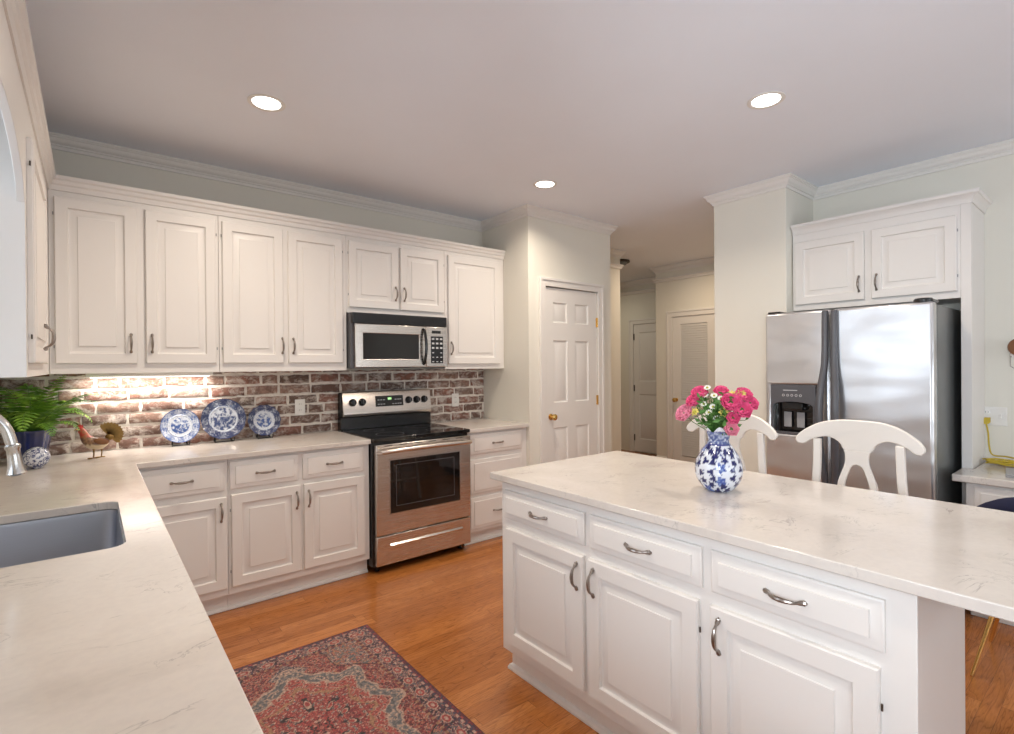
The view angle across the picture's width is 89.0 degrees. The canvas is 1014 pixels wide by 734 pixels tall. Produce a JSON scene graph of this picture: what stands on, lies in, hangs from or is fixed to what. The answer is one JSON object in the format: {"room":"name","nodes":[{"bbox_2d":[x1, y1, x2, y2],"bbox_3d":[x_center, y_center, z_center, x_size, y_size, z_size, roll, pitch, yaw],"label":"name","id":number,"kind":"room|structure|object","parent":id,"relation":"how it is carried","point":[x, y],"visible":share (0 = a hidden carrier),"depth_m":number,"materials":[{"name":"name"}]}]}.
{"room":"kitchen","nodes":[
{"label":"kitchen","id":0,"kind":"room"},
{"bbox_2d":[0,149,483,459],"bbox_3d":[-0.893,0.028,4.382,5.320,2.741,0.138,-1,0,-39],"label":"wall","id":1,"kind":"structure","parent":0,"point":[138,405],"depth_m":3.53,"materials":[{"name":"brown brick"}]},
{"bbox_2d":[48,189,218,373],"bbox_3d":[-2.166,-0.449,3.040,0.786,0.969,0.353,-1,0,-39],"label":"upper cabinet","id":2,"kind":"object","parent":1,"relation":"attached to","point":[133,287],"visible":1,"depth_m":2.90,"materials":[{"name":"white paint"}]},
{"bbox_2d":[85,372,212,377],"bbox_3d":[-2.168,0.048,3.160,0.640,0.026,0.070,-1,0,-39],"label":"light","id":3,"kind":"object","parent":2,"relation":"attached to","point":[111,375],"visible":0.86,"depth_m":3.11,"materials":[{"name":"white plastic"}]},
{"bbox_2d":[218,216,346,371],"bbox_3d":[-1.544,-0.456,3.542,0.808,0.969,0.353,-1,0,-39],"label":"upper cabinet","id":4,"kind":"object","parent":1,"relation":"attached to","point":[282,289],"visible":0.98,"depth_m":3.41,"materials":[{"name":"paint"}]},
{"bbox_2d":[295,399,304,414],"bbox_3d":[-1.517,0.295,3.783,0.072,0.116,0.009,-1,0,-39],"label":"outlet","id":5,"kind":"object","parent":1,"relation":"attached to","point":[299,403],"visible":1,"depth_m":3.78,"materials":[{"name":"white plastic"}]},
{"bbox_2d":[345,236,443,316],"bbox_3d":[-0.909,-0.671,4.054,0.824,0.552,0.353,-1,0,-39],"label":"upper cabinet","id":6,"kind":"object","parent":1,"relation":"attached to","point":[382,277],"visible":0.92,"depth_m":3.91,"materials":[{"name":"paint"}]},
{"bbox_2d":[346,312,446,367],"bbox_3d":[-0.893,-0.193,4.025,0.792,0.400,0.449,-1,0,-39],"label":"microwave","id":7,"kind":"object","parent":6,"relation":"attached to","point":[373,340],"visible":0.99,"depth_m":3.85,"materials":[{"name":"grey metal"}]},
{"bbox_2d":[452,393,458,406],"bbox_3d":[-0.463,0.296,4.633,0.072,0.116,0.009,-1,0,-39],"label":"outlet","id":8,"kind":"object","parent":1,"relation":"attached to","point":[455,397],"visible":1,"depth_m":4.63,"materials":[{"name":"white plastic"}]},
{"bbox_2d":[427,251,503,368],"bbox_3d":[-0.346,-0.469,4.508,0.616,0.969,0.353,-1,0,-39],"label":"upper cabinet","id":9,"kind":"object","parent":1,"relation":"attached to","point":[473,285],"visible":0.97,"depth_m":4.38,"materials":[{"name":"paint"}]},
{"bbox_2d":[610,262,623,268],"bbox_3d":[0.865,-1.179,5.974,0.991,0.055,0.433,-1,0,-39],"label":"trim","id":10,"kind":"structure","parent":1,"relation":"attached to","point":[612,265],"depth_m":6.04,"materials":[{"name":"paint"}]},
{"bbox_2d":[482,216,536,465],"bbox_3d":[0.013,0.020,4.629,0.080,2.741,0.650,-1,0,-39],"label":"wall","id":11,"kind":"structure","parent":0,"point":[510,390],"depth_m":4.46,"materials":[{"name":"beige paint"}]},
{"bbox_2d":[48,131,626,257],"bbox_3d":[-0.673,-1.298,2.709,4.346,0.079,11.043,0,0,-1],"label":"trim","id":12,"kind":"structure","parent":11,"relation":"attached to","point":[62,142],"depth_m":3.78,"materials":[{"name":"paint"}]},
{"bbox_2d":[25,0,1013,282],"bbox_3d":[1.443,-1.418,3.314,8.000,0.120,10.500,-1,0,-39],"label":"ceiling","id":13,"kind":"structure","parent":0,"point":[638,112],"depth_m":2.52,"materials":[{"name":"paint"}]},
{"bbox_2d":[247,94,284,111],"bbox_3d":[-1.214,-1.331,2.605,0.176,0.005,0.176,-1,0,-39],"label":"recessed light","id":14,"kind":"object","parent":13,"relation":"in","point":[264,102],"visible":1,"depth_m":2.60,"materials":[{"name":"paint"}]},
{"bbox_2d":[533,180,556,188],"bbox_3d":[0.281,-1.347,3.808,0.176,0.005,0.176,-1,0,-39],"label":"recessed light","id":15,"kind":"object","parent":13,"relation":"in","point":[543,184],"visible":1,"depth_m":3.80,"materials":[{"name":"paint"}]},
{"bbox_2d":[620,259,629,265],"bbox_3d":[1.440,-1.334,6.665,0.290,0.069,0.290,-1,0,-39],"label":"lamp","id":16,"kind":"object","parent":13,"relation":"attached to","point":[624,262],"visible":0.3,"depth_m":6.56,"materials":[{"name":"metal"}]},
{"bbox_2d":[747,91,785,108],"bbox_3d":[1.314,-1.351,2.618,0.176,0.005,0.176,-1,0,-39],"label":"recessed light","id":17,"kind":"object","parent":13,"relation":"in","point":[768,99],"visible":1,"depth_m":2.61,"materials":[{"name":"paint"}]},
{"bbox_2d":[535,218,611,463],"bbox_3d":[0.604,0.014,4.740,0.980,2.741,0.080,-1,0,-39],"label":"wall","id":18,"kind":"structure","parent":0,"point":[566,252],"depth_m":4.72,"materials":[{"name":"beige paint"}]},
{"bbox_2d":[538,276,604,463],"bbox_3d":[0.605,0.304,4.671,0.824,2.161,0.028,-1,0,-39],"label":"trim","id":19,"kind":"structure","parent":18,"relation":"attached to","point":[543,282],"depth_m":4.55,"materials":[{"name":"paint"}]},
{"bbox_2d":[546,287,598,461],"bbox_3d":[0.608,0.338,4.674,0.680,2.070,0.103,-1,0,-39],"label":"door","id":20,"kind":"structure","parent":18,"relation":"in","point":[571,315],"depth_m":4.67,"materials":[{"name":"paint"}]},
{"bbox_2d":[208,449,1013,733],"bbox_3d":[1.466,1.443,3.324,8.000,0.120,10.500,-1,0,-39],"label":"floor","id":21,"kind":"structure","parent":0,"point":[441,611],"depth_m":2.72,"materials":[{"name":"brown wood"}]},
{"bbox_2d":[139,460,228,615],"bbox_3d":[-1.958,0.969,3.024,0.478,0.882,0.666,-1,0,-39],"label":"base cabinet","id":22,"kind":"object","parent":21,"relation":"on","point":[191,500],"visible":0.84,"depth_m":2.86,"materials":[{"name":"paint"}]},
{"bbox_2d":[227,444,369,609],"bbox_3d":[-1.439,0.964,3.443,0.854,0.882,0.666,-1,0,-39],"label":"base cabinet","id":23,"kind":"object","parent":21,"relation":"on","point":[298,521],"visible":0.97,"depth_m":3.19,"materials":[{"name":"paint"}]},
{"bbox_2d":[234,624,484,733],"bbox_3d":[-0.717,1.400,2.000,0.940,0.008,1.298,-1,0,-39],"label":"rug","id":24,"kind":"object","parent":21,"relation":"on","point":[353,681],"visible":0.83,"depth_m":2.21,"materials":[{"name":"fabric"}]},
{"bbox_2d":[338,389,471,571],"bbox_3d":[-0.764,0.792,3.919,0.784,1.211,0.734,-1,0,-39],"label":"stove","id":25,"kind":"object","parent":21,"relation":"on","point":[420,494],"visible":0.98,"depth_m":3.73,"materials":[{"name":"silver metal"}]},
{"bbox_2d":[341,423,469,442],"bbox_3d":[-0.769,0.491,3.921,0.784,0.026,0.580,-1,0,-39],"label":"cooktop","id":26,"kind":"object","parent":25,"relation":"in","point":[417,432],"depth_m":3.84,"materials":[{"name":"black glass"}]},
{"bbox_2d":[462,427,525,545],"bbox_3d":[-0.247,0.951,4.404,0.618,0.882,0.666,-1,0,-39],"label":"base cabinet","id":27,"kind":"object","parent":21,"relation":"on","point":[497,450],"visible":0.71,"depth_m":4.13,"materials":[{"name":"paint"}]},
{"bbox_2d":[430,418,528,432],"bbox_3d":[-0.258,0.494,4.412,0.619,0.030,0.643,-1,0,-39],"label":"countertop","id":28,"kind":"structure","parent":27,"relation":"on","point":[475,425],"depth_m":4.31,"materials":[{"name":"stone"}]},
{"bbox_2d":[687,414,777,473],"bbox_3d":[1.061,0.815,2.652,0.506,1.145,0.496,-1,0,-39],"label":"counter stool","id":29,"kind":"object","parent":21,"relation":"on","point":[754,422],"visible":0.24,"depth_m":2.67,"materials":[{"name":"paint"}]},
{"bbox_2d":[502,482,964,733],"bbox_3d":[0.627,0.952,1.913,0.546,0.882,1.534,-1,0,-39],"label":"kitchen island","id":30,"kind":"object","parent":21,"relation":"on","point":[629,625],"visible":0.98,"depth_m":1.58,"materials":[{"name":"paint"}]},
{"bbox_2d":[490,451,1013,621],"bbox_3d":[0.902,0.493,1.885,0.908,0.030,2.002,-1,0,-39],"label":"island countertop","id":31,"kind":"structure","parent":30,"relation":"on","point":[954,554],"depth_m":1.61,"materials":[{"name":"stone"}]},
{"bbox_2d":[695,426,742,492],"bbox_3d":[0.824,0.354,2.011,0.176,0.249,0.176,-1,0,-12],"label":"vase","id":32,"kind":"object","parent":31,"relation":"on","point":[718,466],"visible":0.91,"depth_m":1.95,"materials":[{"name":"blue ceramic"}]},
{"bbox_2d":[675,404,705,429],"bbox_3d":[0.759,0.242,2.079,0.157,0.184,0.066,0,0,24],"label":"rose","id":33,"kind":"object","parent":32,"relation":"in","point":[683,412],"visible":0.98,"depth_m":2.08,"materials":[{"name":"pink plant"}]},
{"bbox_2d":[686,395,703,418],"bbox_3d":[0.780,0.220,2.071,0.062,0.227,0.135,-1,0,-39],"label":"rose","id":34,"kind":"object","parent":32,"relation":"in","point":[691,401],"visible":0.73,"depth_m":2.09,"materials":[{"name":"pink plant"}]},
{"bbox_2d":[690,407,705,425],"bbox_3d":[0.776,0.247,2.046,0.046,0.173,0.103,-1,0,-39],"label":"flower","id":35,"kind":"object","parent":32,"relation":"in","point":[695,411],"visible":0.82,"depth_m":2.06,"materials":[{"name":"yellow plant"}]},
{"bbox_2d":[691,385,708,397],"bbox_3d":[0.776,0.204,2.049,0.061,0.260,0.096,-1,0,-20],"label":"rose","id":36,"kind":"object","parent":32,"relation":"in","point":[700,389],"visible":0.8,"depth_m":2.06,"materials":[{"name":"pink plant"}]},
{"bbox_2d":[704,385,715,427],"bbox_3d":[0.797,0.202,2.028,0.034,0.263,0.049,-1,0,-22],"label":"daisy","id":37,"kind":"object","parent":32,"relation":"in","point":[706,387],"visible":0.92,"depth_m":2.03,"materials":[{"name":"white plant"}]},
{"bbox_2d":[694,392,748,434],"bbox_3d":[0.826,0.205,2.010,0.182,0.235,0.184,0,0,0],"label":"greenery","id":38,"kind":"object","parent":32,"relation":"in","point":[720,421],"visible":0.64,"depth_m":1.99,"materials":[{"name":"green plant"}]},
{"bbox_2d":[713,385,729,395],"bbox_3d":[0.842,0.203,2.025,0.053,0.261,0.055,-1,0,-39],"label":"rose","id":39,"kind":"object","parent":32,"relation":"in","point":[720,388],"visible":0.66,"depth_m":2.03,"materials":[{"name":"pink plant"}]},
{"bbox_2d":[720,393,742,427],"bbox_3d":[0.836,0.216,1.954,0.066,0.236,0.098,-1,0,-39],"label":"rose","id":40,"kind":"object","parent":32,"relation":"in","point":[726,403],"visible":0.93,"depth_m":1.94,"materials":[{"name":"pink plant"}]},
{"bbox_2d":[723,422,739,435],"bbox_3d":[0.828,0.269,1.954,0.051,0.129,0.094,-1,0,-29],"label":"rose","id":41,"kind":"object","parent":32,"relation":"in","point":[730,429],"visible":0.97,"depth_m":1.93,"materials":[{"name":"pink plant"}]},
{"bbox_2d":[726,412,740,423],"bbox_3d":[0.838,0.251,1.958,0.050,0.166,0.091,-1,0,-39],"label":"rose","id":42,"kind":"object","parent":32,"relation":"in","point":[732,416],"visible":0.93,"depth_m":1.94,"materials":[{"name":"pink plant"}]},
{"bbox_2d":[732,400,752,417],"bbox_3d":[0.860,0.229,1.952,0.062,0.209,0.124,-1,0,-39],"label":"rose","id":43,"kind":"object","parent":32,"relation":"in","point":[744,411],"visible":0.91,"depth_m":1.92,"materials":[{"name":"pink plant"}]},
{"bbox_2d":[734,387,752,401],"bbox_3d":[0.879,0.205,1.976,0.057,0.257,0.112,-1,0,-39],"label":"rose","id":44,"kind":"object","parent":32,"relation":"in","point":[749,393],"visible":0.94,"depth_m":1.95,"materials":[{"name":"pink plant"}]},
{"bbox_2d":[746,397,758,409],"bbox_3d":[0.890,0.220,1.974,0.054,0.226,0.132,-1,0,-45],"label":"rose","id":45,"kind":"object","parent":32,"relation":"in","point":[754,402],"visible":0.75,"depth_m":1.94,"materials":[{"name":"pink plant"}]},
{"bbox_2d":[796,419,925,495],"bbox_3d":[1.428,0.813,2.197,0.506,1.145,0.496,-1,0,-39],"label":"counter stool","id":46,"kind":"object","parent":21,"relation":"on","point":[858,439],"visible":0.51,"depth_m":2.29,"materials":[{"name":"paint"}]},
{"bbox_2d":[766,297,961,503],"bbox_3d":[2.301,0.495,3.353,0.888,1.760,0.893,-1,0,-39],"label":"refrigerator","id":47,"kind":"object","parent":21,"relation":"on","point":[897,365],"visible":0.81,"depth_m":3.05,"materials":[{"name":"silver metal"}]},
{"bbox_2d":[790,187,992,504],"bbox_3d":[2.534,0.174,3.466,0.435,2.397,1.018,-1,0,-39],"label":"tall cabinet","id":48,"kind":"object","parent":21,"relation":"on","point":[933,247],"visible":0.92,"depth_m":3.20,"materials":[{"name":"paint"}]},
{"bbox_2d":[966,483,1013,625],"bbox_3d":[3.181,0.999,2.468,0.658,0.744,1.400,-1,0,-39],"label":"base cabinet","id":49,"kind":"object","parent":21,"relation":"on","point":[976,494],"visible":0.07,"depth_m":2.78,"materials":[{"name":"paint"}]},
{"bbox_2d":[952,461,1013,488],"bbox_3d":[3.183,0.607,2.489,0.658,0.040,1.480,-1,0,-39],"label":"countertop","id":50,"kind":"structure","parent":49,"relation":"on","point":[988,474],"depth_m":2.83,"materials":[{"name":"stone"}]},
{"bbox_2d":[982,417,1013,466],"bbox_3d":[3.012,0.449,2.997,0.185,0.268,0.458,-1,0,-25],"label":"extension cord","id":51,"kind":"object","parent":50,"relation":"on","point":[1005,462],"visible":0.99,"depth_m":3.11,"materials":[{"name":"yellow plastic"}]},
{"bbox_2d":[1006,468,1013,477],"bbox_3d":[2.867,0.579,2.722,0.340,0.018,0.240,0,0,44],"label":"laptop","id":52,"kind":"object","parent":50,"relation":"on","point":[1009,471],"visible":1,"depth_m":2.79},
{"bbox_2d":[970,497,1013,675],"bbox_3d":[2.374,0.958,2.266,0.507,0.841,0.561,-1,0,-39],"label":"desk chair","id":53,"kind":"object","parent":21,"relation":"on","point":[1004,504],"visible":0.07,"depth_m":2.29,"materials":[{"name":"blue fabric"}]},
{"bbox_3d":[-0.262,0.965,0.101,0.667,0.882,1.248,-1,0,-39],"label":"base cabinet","id":54,"kind":"object","parent":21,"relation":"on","visible":0},
{"bbox_2d":[0,431,370,733],"bbox_3d":[-0.719,0.507,1.679,1.946,0.030,4.318,-1,0,-39],"label":"countertop","id":55,"kind":"structure","parent":54,"relation":"on","point":[121,639],"depth_m":1.01,"materials":[{"name":"stone"}]},
{"bbox_2d":[0,415,26,476],"bbox_3d":[-1.547,0.296,1.442,0.307,0.406,0.113,-1,0,-39],"label":"faucet","id":56,"kind":"object","parent":55,"relation":"on","point":[15,465],"visible":1,"depth_m":1.49,"materials":[{"name":"silver metal"}]},
{"bbox_2d":[22,447,50,468],"bbox_3d":[-2.328,0.448,2.554,0.105,0.107,0.105,0,0,34],"label":"ball","id":57,"kind":"object","parent":55,"relation":"on","point":[35,457],"visible":0.98,"depth_m":2.52,"materials":[{"name":"white ceramic"}]},
{"bbox_2d":[0,375,103,455],"bbox_3d":[-2.457,0.274,2.719,0.539,0.457,0.471,-1,0,-39],"label":"potted fern","id":58,"kind":"object","parent":55,"relation":"on","point":[32,421],"visible":0.89,"depth_m":2.70,"materials":[{"name":"green plant"}]},
{"bbox_2d":[14,429,53,455],"bbox_3d":[-2.517,0.417,2.729,0.180,0.170,0.176,-1,0,-39],"label":"pot","id":59,"kind":"object","parent":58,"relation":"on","point":[30,438],"depth_m":2.68,"materials":[{"name":"blue ceramic"}]},
{"bbox_2d":[0,509,123,567],"bbox_3d":[-1.429,0.627,1.544,0.479,0.196,0.666,-1,0,-39],"label":"sink","id":60,"kind":"object","parent":55,"relation":"in","point":[24,542],"visible":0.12,"depth_m":1.81,"materials":[{"name":"metal"}]},
{"bbox_2d":[74,416,123,458],"bbox_3d":[-2.245,0.383,2.839,0.224,0.236,0.077,-1,0,-39],"label":"rooster figurine","id":61,"kind":"object","parent":55,"relation":"on","point":[114,432],"visible":1,"depth_m":2.83,"materials":[{"name":"paint"}]},
{"bbox_2d":[160,409,199,446],"bbox_3d":[-2.067,0.381,3.264,0.214,0.232,0.097,-1,0,-39],"label":"decorative plate","id":62,"kind":"object","parent":55,"relation":"on","point":[178,425],"visible":1,"depth_m":3.26,"materials":[{"name":"blue ceramic"}]},
{"bbox_2d":[201,399,245,442],"bbox_3d":[-1.877,0.353,3.418,0.268,0.282,0.097,-1,0,-39],"label":"decorative plate","id":63,"kind":"object","parent":55,"relation":"on","point":[221,418],"visible":1,"depth_m":3.42,"materials":[{"name":"blue ceramic"}]},
{"bbox_2d":[248,405,280,438],"bbox_3d":[-1.682,0.377,3.575,0.216,0.230,0.097,-1,0,-39],"label":"decorative plate","id":64,"kind":"object","parent":55,"relation":"on","point":[263,419],"visible":1,"depth_m":3.57,"materials":[{"name":"blue ceramic"}]},
{"bbox_2d":[610,257,614,450],"bbox_3d":[1.195,0.005,6.078,0.059,2.741,0.120,-1,0,-39],"label":"wall","id":65,"kind":"structure","parent":0,"point":[611,258],"depth_m":6.03,"materials":[{"name":"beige paint"}]},
{"bbox_2d":[613,257,620,450],"bbox_3d":[0.424,0.008,7.177,0.120,2.741,2.800,-1,0,-39],"label":"wall","id":66,"kind":"structure","parent":0,"point":[616,272],"depth_m":6.09,"materials":[{"name":"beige paint"}]},
{"bbox_2d":[620,283,656,454],"bbox_3d":[1.949,-0.009,8.536,0.120,2.741,2.600,-1,0,-39],"label":"wall","id":67,"kind":"structure","parent":0,"point":[642,305],"depth_m":8.42,"materials":[{"name":"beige paint"}]},
{"bbox_2d":[629,318,655,450],"bbox_3d":[2.280,0.298,8.013,0.028,2.123,0.930,-1,0,-39],"label":"trim","id":68,"kind":"structure","parent":67,"relation":"attached to","point":[646,320],"depth_m":8.33,"materials":[{"name":"paint"}]},
{"bbox_2d":[633,323,656,453],"bbox_3d":[2.300,0.333,8.029,0.046,2.031,0.765,-1,0,-39],"label":"door","id":69,"kind":"structure","parent":67,"relation":"in","point":[644,336],"depth_m":8.16,"materials":[{"name":"paint"}]},
{"bbox_2d":[656,264,714,458],"bbox_3d":[2.832,-0.009,6.359,0.120,2.741,2.243,-1,0,-39],"label":"wall","id":70,"kind":"structure","parent":0,"point":[696,292],"depth_m":7.07,"materials":[{"name":"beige paint"}]},
{"bbox_2d":[620,257,713,287],"bbox_3d":[1.638,-1.332,6.960,2.319,0.079,4.428,-1,0,-39],"label":"trim","id":71,"kind":"structure","parent":70,"relation":"attached to","point":[707,261],"depth_m":6.97,"materials":[{"name":"paint"}]},
{"bbox_2d":[620,270,713,295],"bbox_3d":[2.274,-1.195,7.453,0.712,0.055,4.300,-1,0,-39],"label":"trim","id":72,"kind":"structure","parent":70,"relation":"attached to","point":[710,272],"depth_m":6.99,"materials":[{"name":"paint"}]},
{"bbox_2d":[666,307,714,458],"bbox_3d":[2.444,0.303,6.726,0.028,2.118,0.820,-1,0,-39],"label":"trim","id":73,"kind":"structure","parent":70,"relation":"attached to","point":[710,310],"depth_m":7.00,"materials":[{"name":"paint"}]},
{"bbox_2d":[672,314,714,462],"bbox_3d":[2.442,0.338,6.724,0.103,2.026,0.655,-1,0,-39],"label":"door","id":74,"kind":"structure","parent":70,"relation":"in","point":[694,335],"depth_m":6.80,"materials":[{"name":"paint"}]},
{"bbox_2d":[714,188,812,472],"bbox_3d":[2.068,0.005,4.104,0.600,2.741,0.550,-1,0,-39],"label":"wall column","id":75,"kind":"structure","parent":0,"point":[753,238],"depth_m":3.90,"materials":[{"name":"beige paint"}]},
{"bbox_2d":[813,154,1013,461],"bbox_3d":[3.928,-0.004,2.180,0.120,2.741,4.780,-1,0,-39],"label":"wall","id":76,"kind":"structure","parent":0,"point":[994,177],"depth_m":3.21,"materials":[{"name":"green paint"}]},
{"bbox_2d":[703,138,1013,206],"bbox_3d":[3.472,-1.330,2.212,0.546,0.079,5.376,-1,0,-39],"label":"trim","id":77,"kind":"structure","parent":76,"relation":"attached to","point":[790,181],"depth_m":3.67,"materials":[{"name":"paint"}]},
{"bbox_2d":[985,407,1006,425],"bbox_3d":[3.020,0.306,3.200,0.016,0.116,0.118,-1,0,-39],"label":"outlet","id":78,"kind":"object","parent":76,"relation":"attached to","point":[998,415],"visible":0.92,"depth_m":3.19,"materials":[{"name":"white plastic"}]},
{"bbox_2d":[1007,339,1013,367],"bbox_3d":[3.086,-0.063,3.083,0.054,0.222,0.137,-1,0,-39],"label":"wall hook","id":79,"kind":"object","parent":76,"relation":"attached to","point":[1010,346],"visible":1,"depth_m":3.11,"materials":[{"name":"brown wood"}]},
{"bbox_3d":[-0.625,0.041,-0.092,0.120,2.741,7.200,-1,0,-39],"label":"wall","id":80,"kind":"structure","parent":0,"visible":0},
{"bbox_2d":[0,94,55,377],"bbox_3d":[-2.212,-0.446,2.263,0.370,0.969,1.536,-1,0,-39],"label":"upper cabinet","id":81,"kind":"object","parent":80,"relation":"attached to","point":[25,344],"visible":0.96,"depth_m":1.75,"materials":[{"name":"paint"}]},
{"bbox_2d":[0,0,24,201],"bbox_3d":[-1.333,-0.747,1.357,0.022,0.376,0.978,-1,0,-39],"label":"arched valance","id":82,"kind":"object","parent":81,"relation":"attached to","point":[11,88],"visible":1,"depth_m":1.52,"materials":[{"name":"paint"}]},
{"bbox_2d":[2,0,505,259],"bbox_3d":[-0.270,-0.984,2.436,3.092,0.074,3.184,-1,0,-39],"label":"crown molding","id":83,"kind":"structure","parent":81,"relation":"on","point":[16,14],"depth_m":2.92,"materials":[{"name":"paint"}]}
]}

